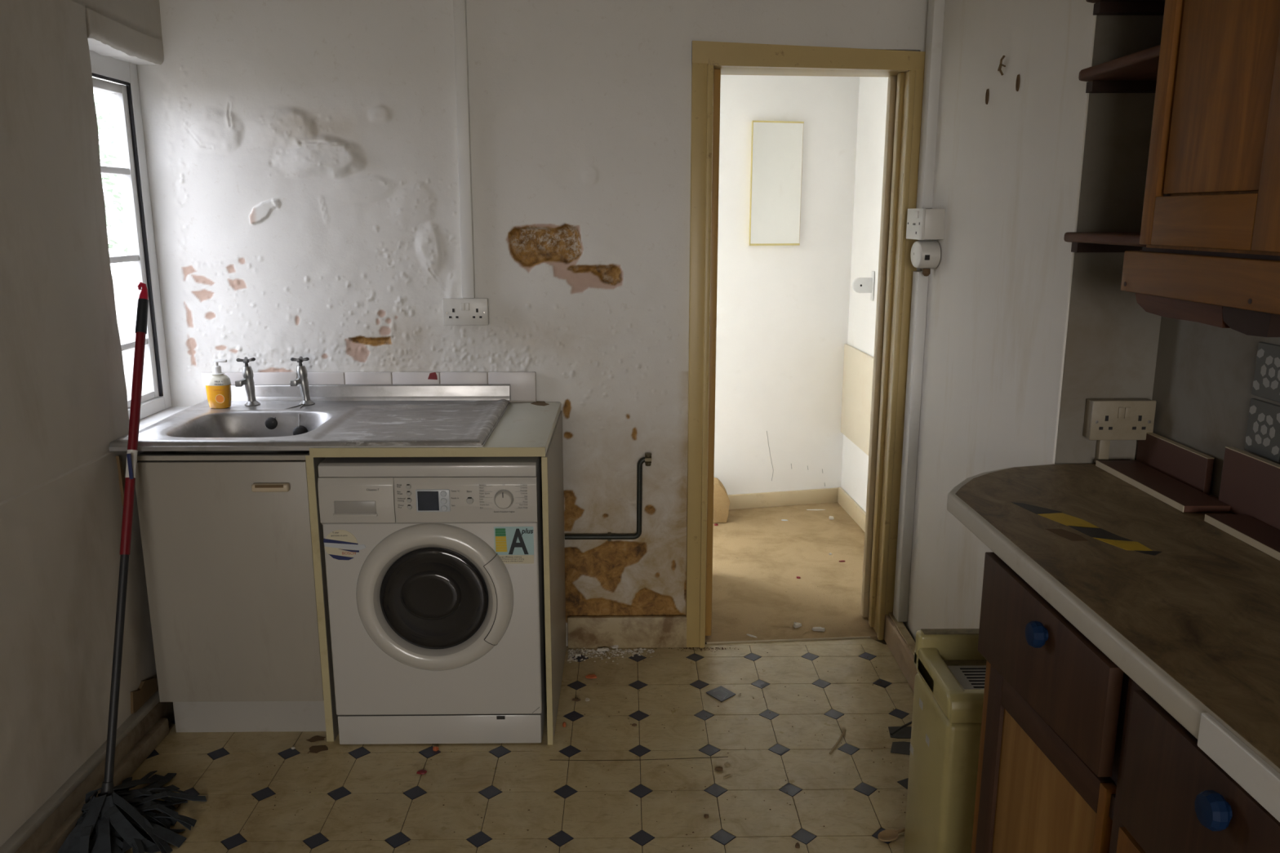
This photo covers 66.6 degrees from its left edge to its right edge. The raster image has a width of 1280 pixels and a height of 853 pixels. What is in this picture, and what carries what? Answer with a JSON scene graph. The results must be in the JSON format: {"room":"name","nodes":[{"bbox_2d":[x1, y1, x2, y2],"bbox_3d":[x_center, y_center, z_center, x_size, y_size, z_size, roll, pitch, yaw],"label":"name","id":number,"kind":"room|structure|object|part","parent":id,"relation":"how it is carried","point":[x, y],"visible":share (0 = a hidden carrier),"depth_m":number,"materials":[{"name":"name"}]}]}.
{"room":"damaged room","nodes":[
{"label":"damaged room","id":0,"kind":"room"},
{"bbox_2d":[0,0,190,847],"bbox_3d":[-1.511,0.381,-0.165,0.252,2.470,7.401,0,12,-1],"label":"wall","id":1,"kind":"structure","parent":0,"point":[64,394],"depth_m":2.43,"materials":[{"name":"white paint"}]},
{"bbox_2d":[0,684,174,852],"bbox_3d":[-1.397,1.498,-0.033,0.056,0.130,6.980,0,12,-1],"label":"baseboard","id":2,"kind":"structure","parent":1,"relation":"attached to","point":[46,830],"depth_m":2.53,"materials":[{"name":"wood"}]},
{"bbox_2d":[88,49,171,421],"bbox_3d":[-1.617,-0.560,2.954,0.065,1.114,0.488,0,12,-1],"label":"window","id":3,"kind":"structure","parent":1,"relation":"in","point":[116,77],"depth_m":3.10,"materials":[{"name":"white plastic"}]},
{"bbox_3d":[-1.576,0.000,3.072,0.208,0.030,0.510,0,12,-1],"label":"window sill","id":4,"kind":"part","parent":1,"relation":"part of","materials":[{"name":"paint"}]},
{"bbox_2d":[121,502,913,852],"bbox_3d":[-0.197,1.389,0.954,2.840,0.084,8.923,0,12,-1],"label":"floor","id":5,"kind":"structure","parent":0,"point":[550,782],"depth_m":2.78,"materials":[{"name":"tile"}]},
{"bbox_2d":[57,281,206,852],"bbox_3d":[-1.267,0.333,2.479,0.278,1.338,0.781,0,12,-1],"label":"mop","id":6,"kind":"object","parent":5,"relation":"on","point":[110,822],"visible":1,"depth_m":2.49,"materials":[{"name":"red plastic"}]},
{"bbox_2d":[99,781,114,796],"bbox_3d":[-1.351,0.948,2.468,0.044,0.094,0.057,0,12,-1],"label":"socket","id":7,"kind":"object","parent":6,"relation":"attached to","point":[107,788],"depth_m":2.46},
{"bbox_2d":[135,451,338,742],"bbox_3d":[-1.161,0.445,3.071,0.505,0.872,0.633,0,12,-1],"label":"base cabinet","id":8,"kind":"object","parent":5,"relation":"on","point":[233,552],"visible":0.75,"depth_m":2.78,"materials":[{"name":"white laminate"}]},
{"bbox_3d":[-1.168,0.086,2.706,0.483,0.014,0.017,0,12,-1],"label":"rail","id":9,"kind":"part","parent":8,"relation":"part of","materials":[{"name":"white laminate"}]},
{"bbox_3d":[-1.023,0.169,2.702,0.102,0.023,0.023,0,12,-1],"label":"handle","id":10,"kind":"part","parent":8,"relation":"part of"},
{"bbox_2d":[306,735,325,742],"bbox_3d":[-0.963,0.927,2.897,0.057,0.001,0.036,-4,13,-19],"label":"stain patch","id":11,"kind":"object","parent":5,"relation":"on","point":[317,738],"visible":1,"depth_m":2.89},
{"bbox_2d":[308,745,328,753],"bbox_3d":[-0.937,0.940,2.840,0.057,0.001,0.044,0,12,-1],"label":"stain patch","id":12,"kind":"object","parent":5,"relation":"on","point":[315,749],"visible":1,"depth_m":2.84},
{"bbox_2d":[416,769,426,774],"bbox_3d":[-0.609,0.963,2.721,0.026,0.006,0.019,3,13,15],"label":"scrap","id":13,"kind":"object","parent":5,"relation":"on","point":[420,771],"visible":1,"depth_m":2.72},
{"bbox_2d":[317,456,546,744],"bbox_3d":[-0.589,0.466,3.017,0.600,0.854,0.583,0,12,-1],"label":"washing machine","id":14,"kind":"object","parent":5,"relation":"on","point":[434,566],"visible":1,"depth_m":2.75,"materials":[{"name":"metal"}]},
{"bbox_3d":[-0.782,0.205,2.696,0.206,0.132,0.022,0,12,-1],"label":"detergent drawer","id":15,"kind":"part","parent":14,"relation":"part of","materials":[{"name":"plastic"}]},
{"bbox_3d":[-0.589,0.063,2.948,0.598,0.037,0.547,0,12,-1],"label":"lid","id":16,"kind":"part","parent":14,"relation":"part of","materials":[{"name":"plastic"}]},
{"bbox_2d":[400,570,461,620],"bbox_3d":[-0.588,0.476,2.742,0.176,0.151,0.010,0,12,-1],"label":"glass bowl","id":17,"kind":"object","parent":14,"relation":"on","point":[425,595],"depth_m":2.74,"materials":[{"name":"glass"}]},
{"bbox_3d":[-0.580,0.487,2.746,0.305,0.305,0.006,0,12,-1],"label":"glass","id":18,"kind":"part","parent":14,"relation":"part of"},
{"bbox_2d":[309,400,560,457],"bbox_3d":[-0.587,-0.001,3.002,0.644,0.028,0.680,0,12,-1],"label":"countertop","id":19,"kind":"structure","parent":14,"relation":"on","point":[524,428],"depth_m":2.71,"materials":[{"name":"laminate"}]},
{"bbox_2d":[108,356,511,461],"bbox_3d":[-0.950,-0.020,2.984,1.033,0.320,0.644,0,12,-1],"label":"sink","id":20,"kind":"object","parent":19,"relation":"in","point":[293,418],"visible":0.82,"depth_m":3.09,"materials":[{"name":"silver metal"}]},
{"bbox_2d":[204,359,231,408],"bbox_3d":[-1.357,-0.138,3.136,0.077,0.157,0.053,0,12,-1],"label":"soap bottle","id":21,"kind":"object","parent":20,"relation":"on","point":[218,384],"visible":1,"depth_m":3.12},
{"bbox_3d":[-1.345,-0.210,3.121,0.044,0.009,0.012,0,12,-1],"label":"spout","id":22,"kind":"part","parent":21,"relation":"part of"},
{"bbox_2d":[235,356,260,406],"bbox_3d":[-1.278,-0.146,3.180,0.062,0.156,0.064,0,12,-1],"label":"tap","id":23,"kind":"object","parent":20,"relation":"on","point":[247,371],"depth_m":3.17,"materials":[{"name":"silver metal"}]},
{"bbox_3d":[-1.136,-0.043,3.144,0.011,0.044,0.120,9,15,34],"label":"chain","id":24,"kind":"part","parent":20,"relation":"part of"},
{"bbox_3d":[-1.089,-0.030,3.132,0.010,0.064,0.124,-2,12,-9],"label":"chain","id":25,"kind":"part","parent":20,"relation":"part of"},
{"bbox_2d":[289,356,315,405],"bbox_3d":[-1.105,-0.149,3.190,0.067,0.156,0.064,0,12,-1],"label":"tap","id":26,"kind":"object","parent":20,"relation":"on","point":[301,371],"depth_m":3.18,"materials":[{"name":"silver metal"}]},
{"bbox_3d":[-0.589,0.832,3.106,0.592,0.092,0.524,0,12,-1],"label":"kick panel","id":27,"kind":"part","parent":14,"relation":"part of","materials":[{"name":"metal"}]},
{"bbox_3d":[-0.481,0.204,2.700,0.392,0.132,0.022,0,12,-1],"label":"control panel","id":28,"kind":"part","parent":14,"relation":"part of","materials":[{"name":"plastic"}]},
{"bbox_3d":[-0.399,0.492,2.748,0.082,0.271,0.040,0,12,-1],"label":"handle","id":29,"kind":"part","parent":14,"relation":"part of","materials":[{"name":"plastic"}]},
{"bbox_3d":[-0.351,0.374,2.740,0.106,0.025,0.001,0,12,-1],"label":"fine print panel","id":30,"kind":"part","parent":14,"relation":"part of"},
{"bbox_2d":[432,746,439,751],"bbox_3d":[-0.595,0.935,2.835,0.015,0.011,0.014,7,14,29],"label":"scrap","id":31,"kind":"object","parent":5,"relation":"on","point":[434,748],"visible":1,"depth_m":2.83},
{"bbox_2d":[197,647,905,849],"bbox_3d":[-0.206,0.963,2.732,2.086,0.002,1.575,0,12,-1],"label":"grit","id":32,"kind":"object","parent":5,"relation":"on","point":[690,648],"visible":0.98,"depth_m":2.96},
{"bbox_2d":[541,410,566,745],"bbox_3d":[-0.268,0.441,3.088,0.016,0.872,0.648,0,12,-1],"label":"end panel","id":33,"kind":"object","parent":5,"relation":"on","point":[552,464],"visible":0.93,"depth_m":2.94,"materials":[{"name":"white laminate"}]},
{"bbox_2d":[572,697,580,702],"bbox_3d":[-0.204,0.875,3.124,0.029,0.005,0.018,0,12,-1],"label":"leaf","id":34,"kind":"object","parent":5,"relation":"on","point":[576,700],"visible":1,"depth_m":3.12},
{"bbox_2d":[585,674,596,679],"bbox_3d":[-0.165,0.841,3.281,0.040,0.006,0.030,0,12,-1],"label":"scrap","id":35,"kind":"object","parent":5,"relation":"on","point":[588,676],"visible":1,"depth_m":3.28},
{"bbox_2d":[566,648,654,664],"bbox_3d":[-0.102,0.806,3.437,0.310,0.008,0.125,0,12,-1],"label":"crumbs","id":36,"kind":"object","parent":5,"relation":"on","point":[571,651],"visible":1,"depth_m":3.46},
{"bbox_2d":[596,647,608,652],"bbox_3d":[-0.131,0.795,3.475,0.044,0.012,0.017,1,12,4],"label":"flake","id":37,"kind":"object","parent":36,"relation":"on","point":[603,649],"visible":1,"depth_m":3.47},
{"bbox_2d":[610,644,618,648],"bbox_3d":[-0.094,0.789,3.499,0.027,0.012,0.021,11,17,42],"label":"flake","id":38,"kind":"object","parent":5,"relation":"on","point":[614,646],"visible":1,"depth_m":3.49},
{"bbox_2d":[714,766,723,770],"bbox_3d":[0.221,0.958,2.733,0.024,0.009,0.014,3,13,13],"label":"leaf","id":39,"kind":"object","parent":5,"relation":"on","point":[718,768],"visible":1,"depth_m":2.73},
{"bbox_2d":[706,685,735,702],"bbox_3d":[0.264,0.868,3.166,0.070,0.003,0.080,-9,15,-37],"label":"tile","id":40,"kind":"object","parent":5,"relation":"on","point":[721,694],"depth_m":3.17,"materials":[{"name":"grey tile"}]},
{"bbox_2d":[713,477,729,523],"bbox_3d":[0.209,0.373,4.947,0.485,0.208,0.135,0,12,-1],"label":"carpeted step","id":41,"kind":"structure","parent":5,"relation":"on","point":[721,500],"depth_m":4.89,"materials":[{"name":"carpet"}]},
{"bbox_2d":[724,761,730,766],"bbox_3d":[0.247,0.956,2.758,0.015,0.004,0.019,-8,15,-34],"label":"leaf","id":42,"kind":"object","parent":5,"relation":"on","point":[726,764],"visible":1,"depth_m":2.76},
{"bbox_2d":[795,842,799,848],"bbox_3d":[0.388,1.032,2.403,0.012,0.007,0.018,0,12,-1],"label":"crumb","id":43,"kind":"object","parent":5,"relation":"on","point":[797,846],"visible":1,"depth_m":2.40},
{"bbox_2d":[793,622,801,627],"bbox_3d":[0.591,0.746,3.674,0.025,0.017,0.028,-5,13,-23],"label":"flake","id":44,"kind":"object","parent":5,"relation":"on","point":[796,624],"visible":1,"depth_m":3.67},
{"bbox_2d":[812,626,825,631],"bbox_3d":[0.667,0.756,3.641,0.050,0.013,0.022,3,13,14],"label":"flake","id":45,"kind":"object","parent":5,"relation":"on","point":[815,628],"visible":1,"depth_m":3.63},
{"bbox_2d":[829,729,845,754],"bbox_3d":[0.584,0.930,2.876,0.007,0.005,0.149,7,14,28],"label":"stick","id":46,"kind":"object","parent":5,"relation":"on","point":[844,731],"visible":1,"depth_m":2.87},
{"bbox_2d":[877,827,905,841],"bbox_3d":[0.685,1.013,2.474,0.220,0.012,0.039,-8,15,-33],"label":"wooden spoon","id":47,"kind":"object","parent":5,"relation":"on","point":[888,835],"visible":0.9,"depth_m":2.44,"materials":[{"name":"brown wood"}]},
{"bbox_2d":[877,829,898,841],"bbox_3d":[0.619,1.023,2.431,0.056,0.011,0.044,0,12,-1],"label":"bowl","id":48,"kind":"object","parent":47,"relation":"on","point":[888,835],"depth_m":2.43,"materials":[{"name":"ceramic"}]},
{"bbox_3d":[0.712,1.010,2.481,0.166,0.010,0.010,-7,14,-28],"label":"handle","id":49,"kind":"part","parent":47,"relation":"part of","materials":[{"name":"brown wood"}]},
{"bbox_2d":[888,721,911,738],"bbox_3d":[0.802,0.910,2.942,0.115,0.014,0.096,0,12,-1],"label":"plastic film","id":50,"kind":"object","parent":5,"relation":"on","point":[904,731],"visible":0.7,"depth_m":2.93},
{"bbox_2d":[890,741,910,755],"bbox_3d":[0.775,0.938,2.844,0.087,0.001,0.071,3,13,14],"label":"plastic film","id":51,"kind":"object","parent":5,"relation":"on","point":[901,748],"visible":0.62,"depth_m":2.84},
{"bbox_2d":[897,777,908,789],"bbox_3d":[0.735,0.976,2.671,0.060,0.001,0.102,3,13,15],"label":"plastic film","id":52,"kind":"object","parent":5,"relation":"on","point":[904,783],"visible":0.29,"depth_m":2.67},
{"bbox_2d":[903,628,986,852],"bbox_3d":[0.758,0.781,2.189,0.244,0.589,0.258,0,12,-1],"label":"heater","id":53,"kind":"object","parent":5,"relation":"on","point":[949,681],"visible":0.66,"depth_m":2.12,"materials":[{"name":"beige metal"}]},
{"bbox_2d":[915,648,984,723],"bbox_3d":[0.758,0.557,2.136,0.243,0.066,0.250,0,12,-1],"label":"hood","id":54,"kind":"object","parent":53,"relation":"attached to","point":[952,680],"depth_m":2.12,"materials":[{"name":"beige plastic"}]},
{"bbox_2d":[947,665,986,688],"bbox_3d":[0.780,0.557,2.134,0.180,0.009,0.135,0,12,-1],"label":"grille","id":55,"kind":"object","parent":53,"relation":"attached to","point":[970,677],"depth_m":2.15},
{"bbox_2d":[970,551,1279,852],"bbox_3d":[0.877,0.803,1.273,0.550,0.934,1.204,0,12,-1],"label":"base cabinet","id":56,"kind":"object","parent":5,"relation":"on","point":[1075,756],"visible":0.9,"depth_m":1.42,"materials":[{"name":"orange wood"}]},
{"bbox_3d":[0.611,0.320,1.501,0.027,0.041,0.041,0,12,-1],"label":"knob","id":57,"kind":"part","parent":56,"relation":"part of","materials":[{"name":"blue plastic"}]},
{"bbox_3d":[0.648,0.778,1.594,0.010,0.548,0.329,-1,12,-4],"label":"panel","id":58,"kind":"part","parent":56,"relation":"part of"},
{"bbox_3d":[0.634,0.368,1.549,0.020,0.194,0.464,0,12,-1],"label":"drawer","id":59,"kind":"part","parent":56,"relation":"part of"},
{"bbox_3d":[0.645,0.490,1.531,0.019,0.052,0.317,-1,12,-4],"label":"rail","id":60,"kind":"part","parent":56,"relation":"part of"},
{"bbox_3d":[0.659,0.488,1.545,0.012,0.035,0.420,0,12,-1],"label":"rail","id":61,"kind":"part","parent":56,"relation":"part of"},
{"bbox_2d":[946,463,1279,822],"bbox_3d":[0.888,0.281,1.376,0.524,0.042,1.688,0,12,-1],"label":"countertop","id":62,"kind":"structure","parent":56,"relation":"on","point":[1194,623],"depth_m":1.45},
{"bbox_2d":[1045,528,1088,541],"bbox_3d":[0.748,0.189,1.704,0.037,0.001,0.075,-3,13,-14],"label":"residue","id":63,"kind":"object","parent":62,"relation":"on","point":[1072,536],"visible":1,"depth_m":1.70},
{"bbox_2d":[1011,502,1160,555],"bbox_3d":[0.794,0.179,1.751,0.058,0.001,0.326,-4,13,-17],"label":"tape","id":64,"kind":"object","parent":62,"relation":"on","point":[1080,525],"visible":1,"depth_m":1.73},
{"bbox_2d":[1094,440,1110,462],"bbox_3d":[1.037,0.053,2.185,0.024,0.060,0.017,0,12,-1],"label":"cable trunking","id":65,"kind":"object","parent":62,"relation":"on","point":[1102,450],"visible":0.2,"depth_m":2.18,"materials":[{"name":"plastic"}]},
{"bbox_2d":[1095,460,1231,512],"bbox_3d":[1.061,0.118,1.998,0.090,0.012,0.348,0,12,-1],"label":"board","id":66,"kind":"object","parent":62,"relation":"on","point":[1170,491],"visible":1,"depth_m":1.95,"materials":[{"name":"red laminate"}]},
{"bbox_2d":[1135,432,1214,495],"bbox_3d":[1.123,0.072,2.058,0.014,0.077,0.262,0,12,-1],"label":"board","id":67,"kind":"object","parent":62,"relation":"on","point":[1193,468],"visible":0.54,"depth_m":2.03,"materials":[{"name":"red laminate"}]},
{"bbox_2d":[1204,514,1279,560],"bbox_3d":[1.070,0.214,1.554,0.076,0.012,0.458,0,12,-1],"label":"board","id":68,"kind":"object","parent":62,"relation":"on","point":[1249,530],"visible":1,"depth_m":1.69,"materials":[{"name":"red laminate"}]},
{"bbox_2d":[1218,446,1279,530],"bbox_3d":[1.118,0.153,1.588,0.014,0.117,0.550,0,12,-1],"label":"board","id":69,"kind":"object","parent":62,"relation":"on","point":[1250,483],"visible":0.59,"depth_m":1.77,"materials":[{"name":"red laminate"}]},
{"bbox_3d":[0.643,0.898,1.070,0.018,0.635,0.575,0,12,-1],"label":"door","id":70,"kind":"part","parent":56,"relation":"part of","materials":[{"name":"orange wood"}]},
{"bbox_3d":[0.642,0.487,0.981,0.020,0.186,0.575,0,12,-1],"label":"drawer","id":71,"kind":"part","parent":56,"relation":"part of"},
{"bbox_3d":[0.618,0.413,1.049,0.027,0.041,0.041,0,12,-1],"label":"knob","id":72,"kind":"part","parent":56,"relation":"part of","materials":[{"name":"blue plastic"}]},
{"bbox_2d":[136,0,928,646],"bbox_3d":[-0.330,-0.392,3.272,2.606,2.422,0.057,0,12,-2],"label":"wall","id":73,"kind":"structure","parent":0,"point":[302,155],"depth_m":3.18,"materials":[{"name":"paint"}]},
{"bbox_2d":[427,372,437,379],"bbox_3d":[-0.699,-0.171,3.285,0.033,0.026,0.001,0,12,-1],"label":"scrap","id":74,"kind":"object","parent":73,"relation":"attached to","point":[433,375],"visible":1,"depth_m":3.29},
{"bbox_2d":[453,0,475,297],"bbox_3d":[-0.566,-0.997,3.116,0.046,1.166,0.027,0,12,-1],"label":"cable trunking","id":75,"kind":"object","parent":73,"relation":"attached to","point":[466,225],"visible":1,"depth_m":3.13,"materials":[{"name":"plastic"}]},
{"bbox_2d":[442,297,488,325],"bbox_3d":[-0.579,-0.382,3.243,0.149,0.089,0.035,0,12,-1],"label":"double socket","id":76,"kind":"object","parent":73,"relation":"attached to","point":[471,311],"visible":1,"depth_m":3.23,"materials":[{"name":"white plastic"}]},
{"bbox_2d":[460,302,464,310],"bbox_3d":[-0.586,-0.396,3.224,0.012,0.025,0.005,0,12,-1],"label":"switch","id":77,"kind":"object","parent":76,"relation":"attached to","point":[462,304],"depth_m":3.22,"materials":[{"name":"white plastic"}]},
{"bbox_2d":[465,302,469,310],"bbox_3d":[-0.571,-0.396,3.224,0.012,0.025,0.005,0,12,-1],"label":"switch","id":78,"kind":"object","parent":76,"relation":"attached to","point":[467,304],"depth_m":3.22,"materials":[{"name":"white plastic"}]},
{"bbox_2d":[564,453,651,541],"bbox_3d":[-0.111,0.244,3.380,0.302,0.316,0.041,0,12,-1],"label":"pipe","id":79,"kind":"object","parent":73,"relation":"attached to","point":[647,459],"visible":1,"depth_m":3.39,"materials":[{"name":"black painted metal"},{"name":"brass"}]},
{"bbox_2d":[567,615,686,648],"bbox_3d":[-0.045,0.737,3.499,0.428,0.118,0.020,0,12,-1],"label":"baseboard","id":80,"kind":"structure","parent":73,"relation":"attached to","point":[636,631],"depth_m":3.49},
{"bbox_2d":[706,635,870,644],"bbox_3d":[0.545,0.781,3.564,0.609,0.006,0.007,-1,12,-5],"label":"trim","id":81,"kind":"structure","parent":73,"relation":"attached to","point":[868,637],"depth_m":3.56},
{"bbox_2d":[714,75,859,494],"bbox_3d":[-0.260,-0.724,4.804,2.950,2.420,0.159,-3,13,-13],"label":"wall","id":82,"kind":"structure","parent":0,"point":[783,311],"depth_m":4.98,"materials":[{"name":"white paint"}]},
{"bbox_2d":[748,120,804,245],"bbox_3d":[0.674,-1.200,4.828,0.271,0.597,0.024,-3,13,-13],"label":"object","id":83,"kind":"object","parent":82,"relation":"attached to","point":[776,146],"visible":1,"depth_m":4.82,"materials":[{"name":"silver metal"}]},
{"bbox_2d":[727,487,838,510],"bbox_3d":[0.724,0.387,5.188,0.741,0.079,0.017,-3,13,-13],"label":"baseboard","id":84,"kind":"structure","parent":82,"relation":"attached to","point":[740,501],"depth_m":5.19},
{"bbox_2d":[840,76,888,512],"bbox_3d":[1.163,-0.612,4.288,0.138,2.420,1.650,0,12,-1],"label":"wall","id":85,"kind":"structure","parent":0,"point":[873,91],"depth_m":4.76,"materials":[{"name":"white paint"}]},
{"bbox_2d":[837,487,866,531],"bbox_3d":[1.109,0.530,4.513,0.029,0.086,1.526,0,12,-2],"label":"baseboard","id":86,"kind":"structure","parent":85,"relation":"attached to","point":[845,500],"depth_m":4.99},
{"bbox_2d":[840,343,873,455],"bbox_3d":[1.093,-0.135,4.844,0.015,0.472,0.636,-1,12,-3],"label":"board","id":87,"kind":"object","parent":85,"relation":"attached to","point":[858,366],"visible":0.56,"depth_m":4.87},
{"bbox_2d":[852,271,875,301],"bbox_3d":[1.059,-0.668,4.633,0.099,0.140,0.040,0,12,-1],"label":"wall bracket","id":88,"kind":"object","parent":85,"relation":"attached to","point":[860,285],"visible":1,"depth_m":4.62,"materials":[{"name":"white plastic"}]},
{"bbox_3d":[1.056,-0.671,4.632,0.094,0.072,0.026,0,12,-1],"label":"arm","id":89,"kind":"part","parent":88,"relation":"part of","materials":[{"name":"white plastic"}]},
{"bbox_3d":[1.105,-0.668,4.633,0.008,0.140,0.040,0,12,-1],"label":"plate","id":90,"kind":"part","parent":88,"relation":"part of","materials":[{"name":"white plastic"}]},
{"bbox_2d":[880,48,920,51],"bbox_3d":[-0.230,-0.418,3.397,2.870,2.420,0.195,0,12,-1],"label":"wall","id":91,"kind":"structure","parent":0,"point":[880,49],"depth_m":3.19,"materials":[{"name":"white paint"}]},
{"bbox_2d":[685,40,925,648],"bbox_3d":[0.543,-0.240,3.430,0.776,2.058,0.255,-1,12,-4],"label":"door frame","id":92,"kind":"structure","parent":91,"relation":"in","point":[904,69],"depth_m":3.32,"materials":[{"name":"wood"}]},
{"bbox_3d":[0.195,-0.208,3.302,0.061,2.050,0.026,-1,12,-5],"label":"architrave","id":93,"kind":"part","parent":92,"relation":"part of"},
{"bbox_3d":[0.223,-0.178,3.305,0.021,1.990,0.031,0,12,-1],"label":"moulding","id":94,"kind":"part","parent":92,"relation":"part of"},
{"bbox_3d":[0.550,-1.190,3.124,0.777,0.072,0.027,-1,12,-5],"label":"head architrave","id":95,"kind":"part","parent":92,"relation":"part of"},
{"bbox_3d":[0.551,-1.158,3.125,0.675,0.025,0.030,-1,12,-6],"label":"moulding","id":96,"kind":"part","parent":92,"relation":"part of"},
{"bbox_3d":[0.882,-0.187,3.369,0.020,1.980,0.031,0,12,-1],"label":"moulding","id":97,"kind":"part","parent":92,"relation":"part of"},
{"bbox_3d":[0.911,-0.215,3.373,0.052,2.033,0.026,-1,12,-6],"label":"architrave","id":98,"kind":"part","parent":92,"relation":"part of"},
{"bbox_2d":[902,0,1096,641],"bbox_3d":[1.069,-0.282,2.768,0.290,2.420,1.258,0,12,-1],"label":"wall","id":99,"kind":"structure","parent":0,"point":[1007,174],"depth_m":2.61,"materials":[{"name":"beige paint"}]},
{"bbox_2d":[884,612,917,692],"bbox_3d":[0.908,0.854,2.991,0.048,0.106,1.201,0,12,0],"label":"baseboard","id":100,"kind":"structure","parent":99,"relation":"attached to","point":[900,642],"depth_m":3.35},
{"bbox_2d":[893,271,928,622],"bbox_3d":[0.932,0.087,3.366,0.035,1.230,0.067,0,12,-1],"label":"cable trunking","id":101,"kind":"object","parent":99,"relation":"attached to","point":[920,282],"visible":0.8,"depth_m":3.34,"materials":[{"name":"plastic"}]},
{"bbox_2d":[910,240,940,276],"bbox_3d":[0.914,-0.540,3.133,0.061,0.114,0.136,0,12,-1],"label":"junction box","id":102,"kind":"object","parent":99,"relation":"attached to","point":[926,254],"visible":1,"depth_m":3.09,"materials":[{"name":"white plastic"}]},
{"bbox_2d":[906,208,945,239],"bbox_3d":[0.913,-0.649,3.121,0.078,0.097,0.176,0,12,-1],"label":"switch box","id":103,"kind":"object","parent":99,"relation":"attached to","point":[922,224],"visible":1,"depth_m":3.04,"materials":[{"name":"white plastic"}]},
{"bbox_2d":[915,211,919,217],"bbox_3d":[0.878,-0.670,3.086,0.005,0.021,0.028,0,12,-1],"label":"switch","id":104,"kind":"object","parent":103,"relation":"attached to","point":[917,213],"depth_m":3.08,"materials":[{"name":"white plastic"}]},
{"bbox_2d":[915,0,945,208],"bbox_3d":[0.935,-1.145,3.114,0.035,0.876,0.068,0,12,-1],"label":"cable trunking","id":105,"kind":"object","parent":99,"relation":"attached to","point":[935,13],"visible":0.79,"depth_m":3.11,"materials":[{"name":"plastic"}]},
{"bbox_2d":[985,88,988,104],"bbox_3d":[0.940,-0.894,2.641,0.004,0.041,0.015,0,12,-1],"label":"plug","id":106,"kind":"object","parent":99,"relation":"attached to","point":[987,90],"visible":1,"depth_m":2.64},
{"bbox_2d":[997,55,1005,75],"bbox_3d":[0.933,-0.932,2.517,0.014,0.050,0.046,0,12,-1],"label":"wall hook","id":107,"kind":"object","parent":99,"relation":"attached to","point":[1001,64],"visible":1,"depth_m":2.52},
{"bbox_2d":[1015,74,1019,91],"bbox_3d":[0.936,-0.852,2.416,0.004,0.041,0.015,0,12,-1],"label":"plug","id":108,"kind":"object","parent":99,"relation":"attached to","point":[1017,83],"visible":1,"depth_m":2.42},
{"bbox_2d":[1054,14,1163,464],"bbox_3d":[1.038,-0.148,2.152,0.204,2.420,0.002,0,12,-1],"label":"wall","id":109,"kind":"structure","parent":0,"point":[1112,342],"depth_m":2.11,"materials":[{"name":"grey paint"}]},
{"bbox_2d":[1082,398,1156,439],"bbox_3d":[1.060,-0.017,2.158,0.140,0.089,0.043,0,12,-1],"label":"double socket","id":110,"kind":"object","parent":109,"relation":"attached to","point":[1104,419],"visible":0.97,"depth_m":2.14,"materials":[{"name":"plastic"}]},
{"bbox_2d":[1117,407,1124,418],"bbox_3d":[1.053,-0.030,2.135,0.012,0.025,0.005,0,12,-1],"label":"switch","id":111,"kind":"object","parent":110,"relation":"attached to","point":[1120,410],"depth_m":2.13,"materials":[{"name":"plastic"}]},
{"bbox_2d":[1124,407,1130,418],"bbox_3d":[1.067,-0.030,2.135,0.012,0.025,0.005,0,12,-1],"label":"switch","id":112,"kind":"object","parent":110,"relation":"attached to","point":[1126,410],"depth_m":2.13,"materials":[{"name":"plastic"}]},
{"bbox_2d":[1151,316,1279,497],"bbox_3d":[1.239,0.482,-0.748,0.130,2.420,5.942,0,12,-1],"label":"wall","id":113,"kind":"structure","parent":0,"point":[1215,388],"depth_m":1.94,"materials":[{"name":"grey paint"}]},
{"bbox_2d":[1063,0,1279,337],"bbox_3d":[1.008,-0.556,1.263,0.283,0.904,1.559,0,12,-1],"label":"upper cabinet","id":114,"kind":"object","parent":113,"relation":"attached to","point":[1206,250],"visible":1,"depth_m":1.51,"materials":[{"name":"orange wood"}]},
{"bbox_2d":[1063,231,1146,246],"bbox_3d":[1.020,-0.366,1.903,0.242,0.020,0.390,0,12,-1],"label":"shelf","id":115,"kind":"object","parent":114,"relation":"attached to","point":[1077,238],"depth_m":1.93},
{"bbox_2d":[1078,44,1160,81],"bbox_3d":[1.020,-0.685,1.833,0.242,0.020,0.390,0,12,-1],"label":"shelf","id":116,"kind":"object","parent":114,"relation":"attached to","point":[1142,65],"depth_m":1.88,"materials":[{"name":"wood"}]},
{"bbox_2d":[1085,0,1164,3],"bbox_3d":[1.020,-0.833,1.801,0.242,0.020,0.390,0,12,-1],"label":"shelf","id":117,"kind":"object","parent":114,"relation":"attached to","point":[1089,1],"depth_m":1.97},
{"bbox_3d":[0.880,-0.320,1.519,0.019,0.080,0.272,0,12,-1],"label":"rail","id":118,"kind":"part","parent":114,"relation":"part of","materials":[{"name":"orange wood"}]},
{"bbox_3d":[0.884,-0.655,1.443,0.012,0.599,0.260,0,12,-1],"label":"panel","id":119,"kind":"part","parent":114,"relation":"part of","materials":[{"name":"orange wood"}]},
{"label":"outside","id":120,"kind":"structure","parent":0,"visible":0},
{"bbox_2d":[111,275,143,396],"bbox_3d":[-0.212,1.302,3.533,60.000,0.100,60.000,0,12,-1],"label":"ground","id":121,"kind":"structure","parent":120,"point":[122,288],"depth_m":19.08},
{"bbox_2d":[93,89,128,256],"bbox_3d":[-5.892,-2.104,10.377,2.389,3.666,2.425,0,12,-1],"label":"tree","id":122,"kind":"object","parent":121,"relation":"on","point":[108,146],"visible":0.05,"depth_m":10.14,"materials":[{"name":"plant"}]}
]}

